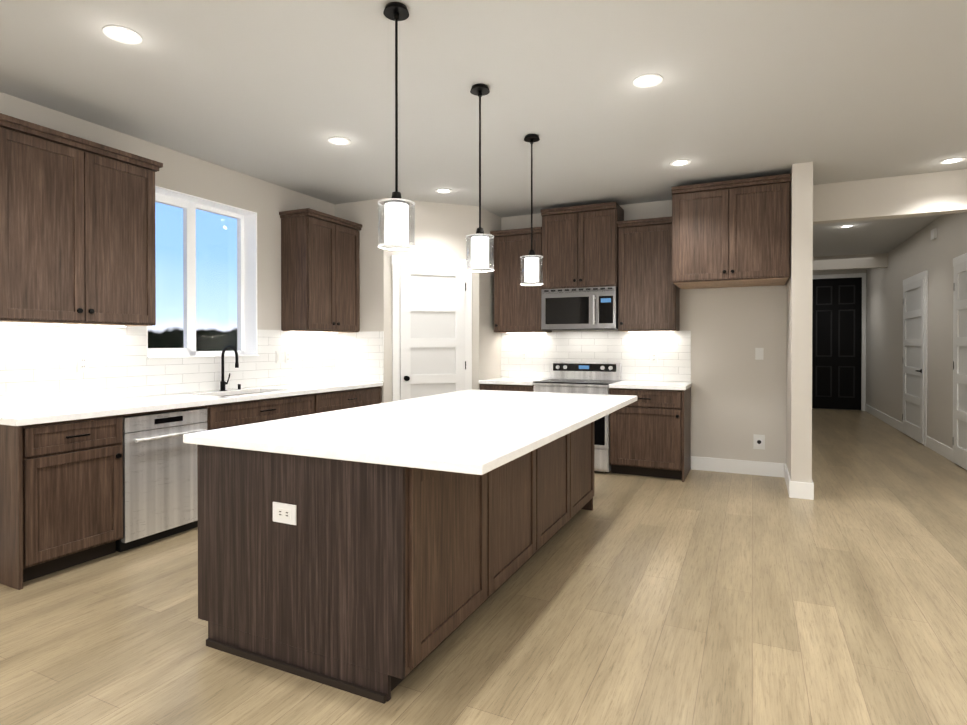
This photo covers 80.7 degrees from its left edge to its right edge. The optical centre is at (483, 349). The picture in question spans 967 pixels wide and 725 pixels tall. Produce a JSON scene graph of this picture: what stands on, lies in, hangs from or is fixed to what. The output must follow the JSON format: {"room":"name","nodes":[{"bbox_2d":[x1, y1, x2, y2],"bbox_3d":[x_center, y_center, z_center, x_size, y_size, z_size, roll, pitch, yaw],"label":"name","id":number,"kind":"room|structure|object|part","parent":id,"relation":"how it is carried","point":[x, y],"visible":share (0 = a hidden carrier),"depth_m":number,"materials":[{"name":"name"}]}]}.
{"room":"kitchen","nodes":[
{"label":"kitchen","id":0,"kind":"room"},
{"bbox_2d":[0,92,334,408],"bbox_3d":[-3.232,-0.145,3.299,0.210,2.900,9.995,0,0,25],"label":"wall","id":1,"kind":"structure","parent":0,"point":[266,202],"depth_m":5.02,"materials":[{"name":"grey paint"}]},
{"bbox_2d":[0,113,162,326],"bbox_3d":[-2.703,-0.748,3.722,0.375,1.182,1.036,0,0,25],"label":"upper cabinet","id":2,"kind":"object","parent":1,"relation":"attached to","point":[77,231],"visible":1,"depth_m":3.60,"materials":[{"name":"brown wood"}]},
{"bbox_2d":[0,324,334,408],"bbox_3d":[-2.374,0.091,4.861,0.008,0.545,3.350,0,0,25],"label":"backsplash","id":3,"kind":"structure","parent":1,"relation":"attached to","point":[38,365],"depth_m":4.21,"materials":[{"name":"tile"}]},
{"bbox_2d":[77,355,88,371],"bbox_3d":[-2.789,0.100,3.962,0.008,0.120,0.075,0,0,25],"label":"outlet","id":4,"kind":"object","parent":3,"relation":"attached to","point":[82,363],"visible":1,"depth_m":3.96,"materials":[{"name":"white plastic"}]},
{"bbox_2d":[276,351,281,362],"bbox_3d":[-2.013,0.078,5.603,0.008,0.120,0.075,0,0,25],"label":"light switch","id":5,"kind":"object","parent":3,"relation":"attached to","point":[278,356],"visible":1,"depth_m":5.60,"materials":[{"name":"white plastic"}]},
{"bbox_2d":[147,186,258,357],"bbox_3d":[-2.452,-0.607,4.915,0.225,1.350,1.090,0,0,25],"label":"kitchen window","id":6,"kind":"structure","parent":1,"relation":"in","point":[246,282],"depth_m":5.06,"materials":[{"name":"white plastic"}]},
{"bbox_2d":[279,208,361,332],"bbox_3d":[-1.663,-0.763,5.921,0.375,1.182,0.862,0,0,25],"label":"upper cabinet","id":7,"kind":"object","parent":1,"relation":"attached to","point":[320,284],"visible":0.98,"depth_m":5.64,"materials":[{"name":"brown wood"}]},
{"bbox_2d":[335,198,383,402],"bbox_3d":[-1.345,-0.166,6.277,0.656,2.900,0.108,0,0,25],"label":"wall","id":8,"kind":"structure","parent":0,"point":[365,213],"depth_m":6.18,"materials":[{"name":"grey paint"}]},
{"bbox_2d":[335,330,690,381],"bbox_3d":[0.280,0.077,6.226,3.622,0.555,1.403,0,0,25],"label":"backsplash","id":9,"kind":"structure","parent":8,"relation":"attached to","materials":[{"name":"tile"}]},
{"bbox_2d":[384,198,478,402],"bbox_3d":[-0.577,-0.167,6.324,1.082,2.900,0.100,0,0,-20],"label":"wall","id":10,"kind":"structure","parent":0,"point":[441,230],"depth_m":6.29,"materials":[{"name":"grey paint"}]},
{"bbox_2d":[400,264,465,399],"bbox_3d":[-0.540,0.180,6.236,0.740,2.184,0.090,0,0,-20],"label":"pantry door","id":11,"kind":"structure","parent":10,"relation":"in","point":[432,331],"depth_m":6.25,"materials":[{"name":"white wood"}]},
{"bbox_2d":[391,255,472,401],"bbox_3d":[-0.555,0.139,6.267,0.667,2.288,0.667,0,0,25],"label":"door frame","id":12,"kind":"structure","parent":0,"point":[396,261],"depth_m":6.17,"materials":[{"name":"wood"}]},
{"bbox_3d":[-0.555,0.140,6.267,0.920,2.288,0.023,0,0,-20],"label":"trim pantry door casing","id":13,"kind":"part","parent":12,"relation":"part of","materials":[{"name":"white wood"}]},
{"bbox_2d":[0,409,966,724],"bbox_3d":[2.368,1.335,4.590,9.120,0.080,17.400,0,0,25],"label":"floor","id":14,"kind":"structure","parent":0,"point":[704,597],"depth_m":2.69,"materials":[{"name":"beige wood"}]},
{"bbox_2d":[0,413,127,589],"bbox_3d":[-2.680,0.858,3.476,0.637,0.890,0.576,0,0,25],"label":"base cabinet","id":15,"kind":"object","parent":14,"relation":"on","point":[61,486],"depth_m":3.27,"materials":[{"name":"brown wood"}]},
{"bbox_2d":[0,381,382,428],"bbox_3d":[-2.082,0.385,4.710,0.644,0.040,3.353,0,0,25],"label":"countertop","id":16,"kind":"structure","parent":15,"relation":"on","point":[46,414],"depth_m":3.94,"materials":[{"name":"white stone"}]},
{"bbox_2d":[219,345,240,390],"bbox_3d":[-2.156,0.164,4.971,0.213,0.396,0.211,0,0,25],"label":"kitchen faucet","id":17,"kind":"object","parent":16,"relation":"on","point":[223,383],"visible":0.98,"depth_m":4.92,"materials":[{"name":"black metal"}]},
{"bbox_2d":[212,389,267,396],"bbox_3d":[-2.039,0.498,4.832,0.420,0.212,0.761,0,0,25],"label":"sink","id":18,"kind":"object","parent":16,"relation":"in","point":[257,390],"depth_m":4.91,"materials":[{"name":"silver metal"}]},
{"bbox_2d":[116,408,206,551],"bbox_3d":[-2.385,0.867,3.996,0.631,0.866,0.608,0,0,25],"label":"dishwasher","id":19,"kind":"object","parent":14,"relation":"on","point":[160,483],"visible":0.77,"depth_m":3.82,"materials":[{"name":"silver metal"}]},
{"bbox_2d":[148,393,323,430],"bbox_3d":[-2.038,0.849,4.833,0.637,0.890,1.194,0,0,25],"label":"base cabinet","id":20,"kind":"object","parent":14,"relation":"on","point":[238,413],"depth_m":4.59,"materials":[{"name":"brown wood"}]},
{"bbox_2d":[324,385,382,411],"bbox_3d":[-1.608,0.842,5.742,0.637,0.890,1.104,0,0,25],"label":"base cabinet","id":21,"kind":"object","parent":14,"relation":"on","point":[347,398],"depth_m":5.64,"materials":[{"name":"brown wood"}]},
{"bbox_2d":[197,425,593,703],"bbox_3d":[-0.208,0.858,3.562,1.142,0.890,2.776,0,0,25],"label":"kitchen island","id":22,"kind":"object","parent":14,"relation":"on","point":[380,552],"depth_m":2.33,"materials":[{"name":"brown wood"}]},
{"bbox_2d":[273,502,296,524],"bbox_3d":[-0.814,0.671,2.324,0.124,0.080,0.008,0,0,25],"label":"outlet","id":23,"kind":"object","parent":22,"relation":"attached to","point":[284,513],"depth_m":2.32,"materials":[{"name":"white plastic"}]},
{"bbox_2d":[183,389,636,476],"bbox_3d":[-0.065,0.393,3.508,1.480,0.040,2.844,0,0,25],"label":"island countertop","id":24,"kind":"structure","parent":22,"relation":"on","point":[475,433],"depth_m":2.65,"materials":[{"name":"white stone"}]},
{"bbox_2d":[480,385,533,391],"bbox_3d":[0.379,0.836,6.604,0.650,0.890,0.637,0,0,25],"label":"base cabinet","id":25,"kind":"object","parent":14,"relation":"on","point":[527,388],"depth_m":6.30,"materials":[{"name":"brown wood"}]},
{"bbox_2d":[479,377,544,384],"bbox_3d":[0.374,0.371,6.591,0.650,0.040,0.644,0,0,25],"label":"countertop","id":26,"kind":"structure","parent":25,"relation":"on","point":[502,380],"depth_m":6.39,"materials":[{"name":"white stone"}]},
{"bbox_2d":[533,362,620,472],"bbox_3d":[1.030,0.719,6.254,0.815,1.130,0.695,0,0,25],"label":"range","id":27,"kind":"object","parent":14,"relation":"on","point":[585,377],"visible":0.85,"depth_m":6.10,"materials":[{"name":"silver metal"}]},
{"bbox_2d":[609,389,690,481],"bbox_3d":[1.749,0.841,5.956,0.731,0.890,0.637,0,0,25],"label":"base cabinet","id":28,"kind":"object","parent":14,"relation":"on","point":[650,432],"depth_m":5.67,"materials":[{"name":"brown wood"}]},
{"bbox_2d":[609,381,690,388],"bbox_3d":[1.751,0.376,5.940,0.745,0.040,0.644,0,0,25],"label":"countertop","id":29,"kind":"structure","parent":28,"relation":"on","point":[620,384],"depth_m":5.74,"materials":[{"name":"white stone"}]},
{"bbox_2d":[0,0,966,256],"bbox_3d":[2.368,-1.664,4.569,9.120,0.120,17.400,0,0,25],"label":"ceiling","id":30,"kind":"structure","parent":0,"point":[279,92],"depth_m":3.52,"materials":[{"name":"grey paint"}]},
{"bbox_2d":[103,25,141,43],"bbox_3d":[-1.826,-1.589,2.881,0.170,0.006,0.170,0,0,25],"label":"recessed light","id":31,"kind":"object","parent":30,"relation":"in","point":[121,34],"visible":1,"depth_m":2.88,"materials":[{"name":"white"}]},
{"bbox_2d":[328,137,350,144],"bbox_3d":[-1.108,-1.600,4.377,0.170,0.006,0.170,0,0,25],"label":"recessed light","id":32,"kind":"object","parent":30,"relation":"in","point":[339,140],"visible":1,"depth_m":4.37,"materials":[{"name":"white"}]},
{"bbox_2d":[378,2,414,249],"bbox_3d":[-0.407,-1.033,2.659,0.173,1.114,0.173,0,0,25],"label":"pendant light","id":33,"kind":"object","parent":30,"relation":"hanging from","point":[396,219],"visible":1,"depth_m":2.63,"materials":[{"name":"white glass"}]},
{"bbox_2d":[435,188,451,192],"bbox_3d":[-0.405,-1.610,5.793,0.170,0.006,0.170,0,0,25],"label":"recessed light","id":34,"kind":"object","parent":30,"relation":"in","point":[442,190],"visible":0.96,"depth_m":5.78,"materials":[{"name":"white"}]},
{"bbox_2d":[466,84,493,271],"bbox_3d":[-0.021,-1.039,3.474,0.173,1.114,0.173,0,0,25],"label":"pendant light","id":35,"kind":"object","parent":30,"relation":"hanging from","point":[479,249],"visible":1,"depth_m":3.44,"materials":[{"name":"white glass"}]},
{"bbox_2d":[520,134,542,285],"bbox_3d":[0.363,-1.044,4.287,0.173,1.114,0.173,0,0,25],"label":"pendant light","id":36,"kind":"object","parent":30,"relation":"hanging from","point":[531,267],"visible":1,"depth_m":4.26,"materials":[{"name":"white glass"}]},
{"bbox_2d":[633,74,662,87],"bbox_3d":[0.976,-1.593,3.381,0.170,0.006,0.170,0,0,25],"label":"recessed light","id":37,"kind":"object","parent":30,"relation":"in","point":[646,80],"visible":1,"depth_m":3.38,"materials":[{"name":"white"}]},
{"bbox_2d":[670,159,690,165],"bbox_3d":[1.694,-1.603,4.899,0.170,0.006,0.170,0,0,25],"label":"recessed light","id":38,"kind":"object","parent":30,"relation":"in","point":[681,162],"visible":1,"depth_m":4.89,"materials":[{"name":"white"}]},
{"bbox_2d":[840,225,854,227],"bbox_3d":[4.800,-1.622,7.513,0.170,0.006,0.170,0,0,25],"label":"recessed light","id":39,"kind":"object","parent":30,"relation":"in","point":[845,226],"visible":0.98,"depth_m":7.52,"materials":[{"name":"white"}]},
{"bbox_2d":[940,157,965,163],"bbox_3d":[3.990,-1.603,4.842,0.170,0.006,0.170,0,0,25],"label":"recessed light","id":40,"kind":"object","parent":30,"relation":"in","point":[952,160],"visible":0.98,"depth_m":4.84,"materials":[{"name":"white"}]},
{"bbox_2d":[479,208,500,389],"bbox_3d":[0.039,-0.170,6.766,0.100,2.900,0.630,0,0,25],"label":"wall","id":41,"kind":"structure","parent":0,"point":[489,340],"depth_m":6.69,"materials":[{"name":"grey paint"}]},
{"bbox_2d":[501,200,786,468],"bbox_3d":[1.015,-0.170,6.731,4.534,2.900,0.158,0,0,25],"label":"wall","id":42,"kind":"structure","parent":0,"point":[738,395],"depth_m":6.00,"materials":[{"name":"grey paint"}]},
{"bbox_2d":[490,227,551,333],"bbox_3d":[0.444,-0.783,6.708,0.633,1.192,0.375,0,0,25],"label":"upper cabinet","id":43,"kind":"object","parent":42,"relation":"attached to","point":[517,307],"visible":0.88,"depth_m":6.58,"materials":[{"name":"brown wood"}]},
{"bbox_2d":[541,202,623,288],"bbox_3d":[1.105,-1.113,6.370,0.840,0.887,0.415,0,0,25],"label":"upper cabinet","id":44,"kind":"object","parent":42,"relation":"attached to","point":[580,246],"visible":0.98,"depth_m":6.19,"materials":[{"name":"brown wood"}]},
{"bbox_2d":[541,286,617,330],"bbox_3d":[1.097,-0.443,6.356,0.832,0.452,0.438,0,0,25],"label":"over-the-range microwave","id":45,"kind":"object","parent":44,"relation":"attached to","point":[590,308],"visible":1,"depth_m":6.19,"materials":[{"name":"silver metal"}]},
{"bbox_2d":[617,216,679,331],"bbox_3d":[1.765,-0.769,6.083,0.590,1.172,0.375,0,0,25],"label":"upper cabinet","id":46,"kind":"object","parent":42,"relation":"attached to","point":[648,295],"visible":0.96,"depth_m":5.95,"materials":[{"name":"brown wood"}]},
{"bbox_2d":[650,352,657,362],"bbox_3d":[1.868,0.094,6.237,0.075,0.120,0.008,0,0,25],"label":"electrical outlet","id":47,"kind":"object","parent":42,"relation":"attached to","point":[653,357],"visible":1,"depth_m":6.23,"materials":[{"name":"white plastic"}]},
{"bbox_2d":[671,174,790,288],"bbox_3d":[2.412,-1.094,5.570,1.008,0.914,0.745,0,0,25],"label":"upper cabinet","id":48,"kind":"object","parent":42,"relation":"attached to","point":[731,233],"visible":1,"depth_m":5.26,"materials":[{"name":"brown wood"}]},
{"bbox_2d":[753,434,764,449],"bbox_3d":[2.810,0.947,5.803,0.105,0.150,0.013,0,0,25],"label":"outlet","id":49,"kind":"object","parent":42,"relation":"attached to","point":[758,441],"visible":1,"depth_m":5.80,"materials":[{"name":"white plastic"}]},
{"bbox_2d":[755,348,763,359],"bbox_3d":[2.811,0.047,5.799,0.075,0.120,0.008,0,0,25],"label":"light switch","id":50,"kind":"object","parent":42,"relation":"attached to","point":[759,353],"visible":1,"depth_m":5.80,"materials":[{"name":"white plastic"}]},
{"bbox_2d":[691,404,952,499],"bbox_3d":[1.229,1.222,5.128,6.300,0.140,17.100,0,0,25],"label":"baseboard","id":51,"kind":"structure","parent":42,"relation":"attached to","point":[802,490],"depth_m":5.90,"materials":[{"name":"white wood"}]},
{"bbox_2d":[786,162,812,482],"bbox_3d":[4.481,-0.182,8.573,0.157,2.900,8.075,0,0,25],"label":"wall","id":52,"kind":"structure","parent":0,"point":[799,381],"depth_m":4.93,"materials":[{"name":"grey paint"}]},
{"bbox_2d":[812,269,865,410],"bbox_3d":[7.029,-0.205,11.903,1.916,2.900,0.174,0,0,25],"label":"wall","id":53,"kind":"structure","parent":0,"point":[854,273],"depth_m":11.51,"materials":[{"name":"paint"}]},
{"bbox_2d":[812,277,861,409],"bbox_3d":[7.229,-0.110,11.702,0.912,2.681,0.062,0,0,25],"label":"front door","id":54,"kind":"structure","parent":53,"relation":"in","point":[836,336],"depth_m":11.69,"materials":[{"name":"black wood"}]},
{"bbox_3d":[7.239,-0.147,11.721,1.070,2.785,0.023,0,0,25],"label":"trim door casing","id":55,"kind":"part","parent":53,"relation":"part of","materials":[{"name":"white"}]},
{"bbox_2d":[813,253,887,270],"bbox_3d":[6.182,-1.523,10.095,1.609,0.240,0.150,0,0,25],"label":"beam","id":56,"kind":"structure","parent":0,"point":[851,262],"depth_m":9.91,"materials":[{"name":"grey paint"}]},
{"bbox_2d":[813,169,966,223],"bbox_3d":[3.935,-1.430,5.345,1.609,0.360,0.150,0,0,25],"label":"header beam","id":57,"kind":"structure","parent":0,"point":[933,193],"depth_m":5.32,"materials":[{"name":"grey paint"}]},
{"bbox_2d":[866,212,966,462],"bbox_3d":[6.238,-0.180,8.195,0.174,2.900,7.255,0,0,25],"label":"wall","id":58,"kind":"structure","parent":0,"point":[920,251],"depth_m":7.48,"materials":[{"name":"grey paint"}]},
{"bbox_2d":[902,278,924,443],"bbox_3d":[6.052,0.157,8.045,0.075,2.204,1.102,0,0,25],"label":"hall door","id":59,"kind":"structure","parent":58,"relation":"in","point":[913,362],"depth_m":7.99,"materials":[{"name":"white wood"}]},
{"bbox_3d":[6.075,0.117,8.028,0.023,2.308,1.280,0,0,25],"label":"trim door hall casing","id":60,"kind":"part","parent":58,"relation":"part of","materials":[{"name":"white wood"}]},
{"bbox_2d":[931,228,936,239],"bbox_3d":[5.658,-1.442,7.152,0.037,0.120,0.140,0,0,25],"label":"door chime","id":61,"kind":"object","parent":58,"relation":"attached to","point":[933,234],"visible":1,"depth_m":7.11,"materials":[{"name":"white plastic"}]},
{"bbox_3d":[5.083,0.132,5.931,0.023,2.308,1.160,0,0,25],"label":"trim door hall casing","id":62,"kind":"part","parent":58,"relation":"part of","materials":[{"name":"white wood"}]},
{"bbox_2d":[953,261,966,469],"bbox_3d":[5.060,0.172,5.948,0.075,2.204,0.982,0,0,25],"label":"hall door","id":63,"kind":"structure","parent":58,"relation":"in","point":[960,375],"depth_m":6.20,"materials":[{"name":"white wood"}]},
{"label":"outside","id":64,"kind":"structure","parent":0,"visible":0},
{"bbox_2d":[148,202,236,350],"bbox_3d":[-6.693,-1.724,7.361,0.050,8.000,16.000,0,0,25],"label":"sky","id":65,"kind":"structure","parent":64,"point":[204,300],"depth_m":10.48,"materials":[{"name":"blue"}]}
]}

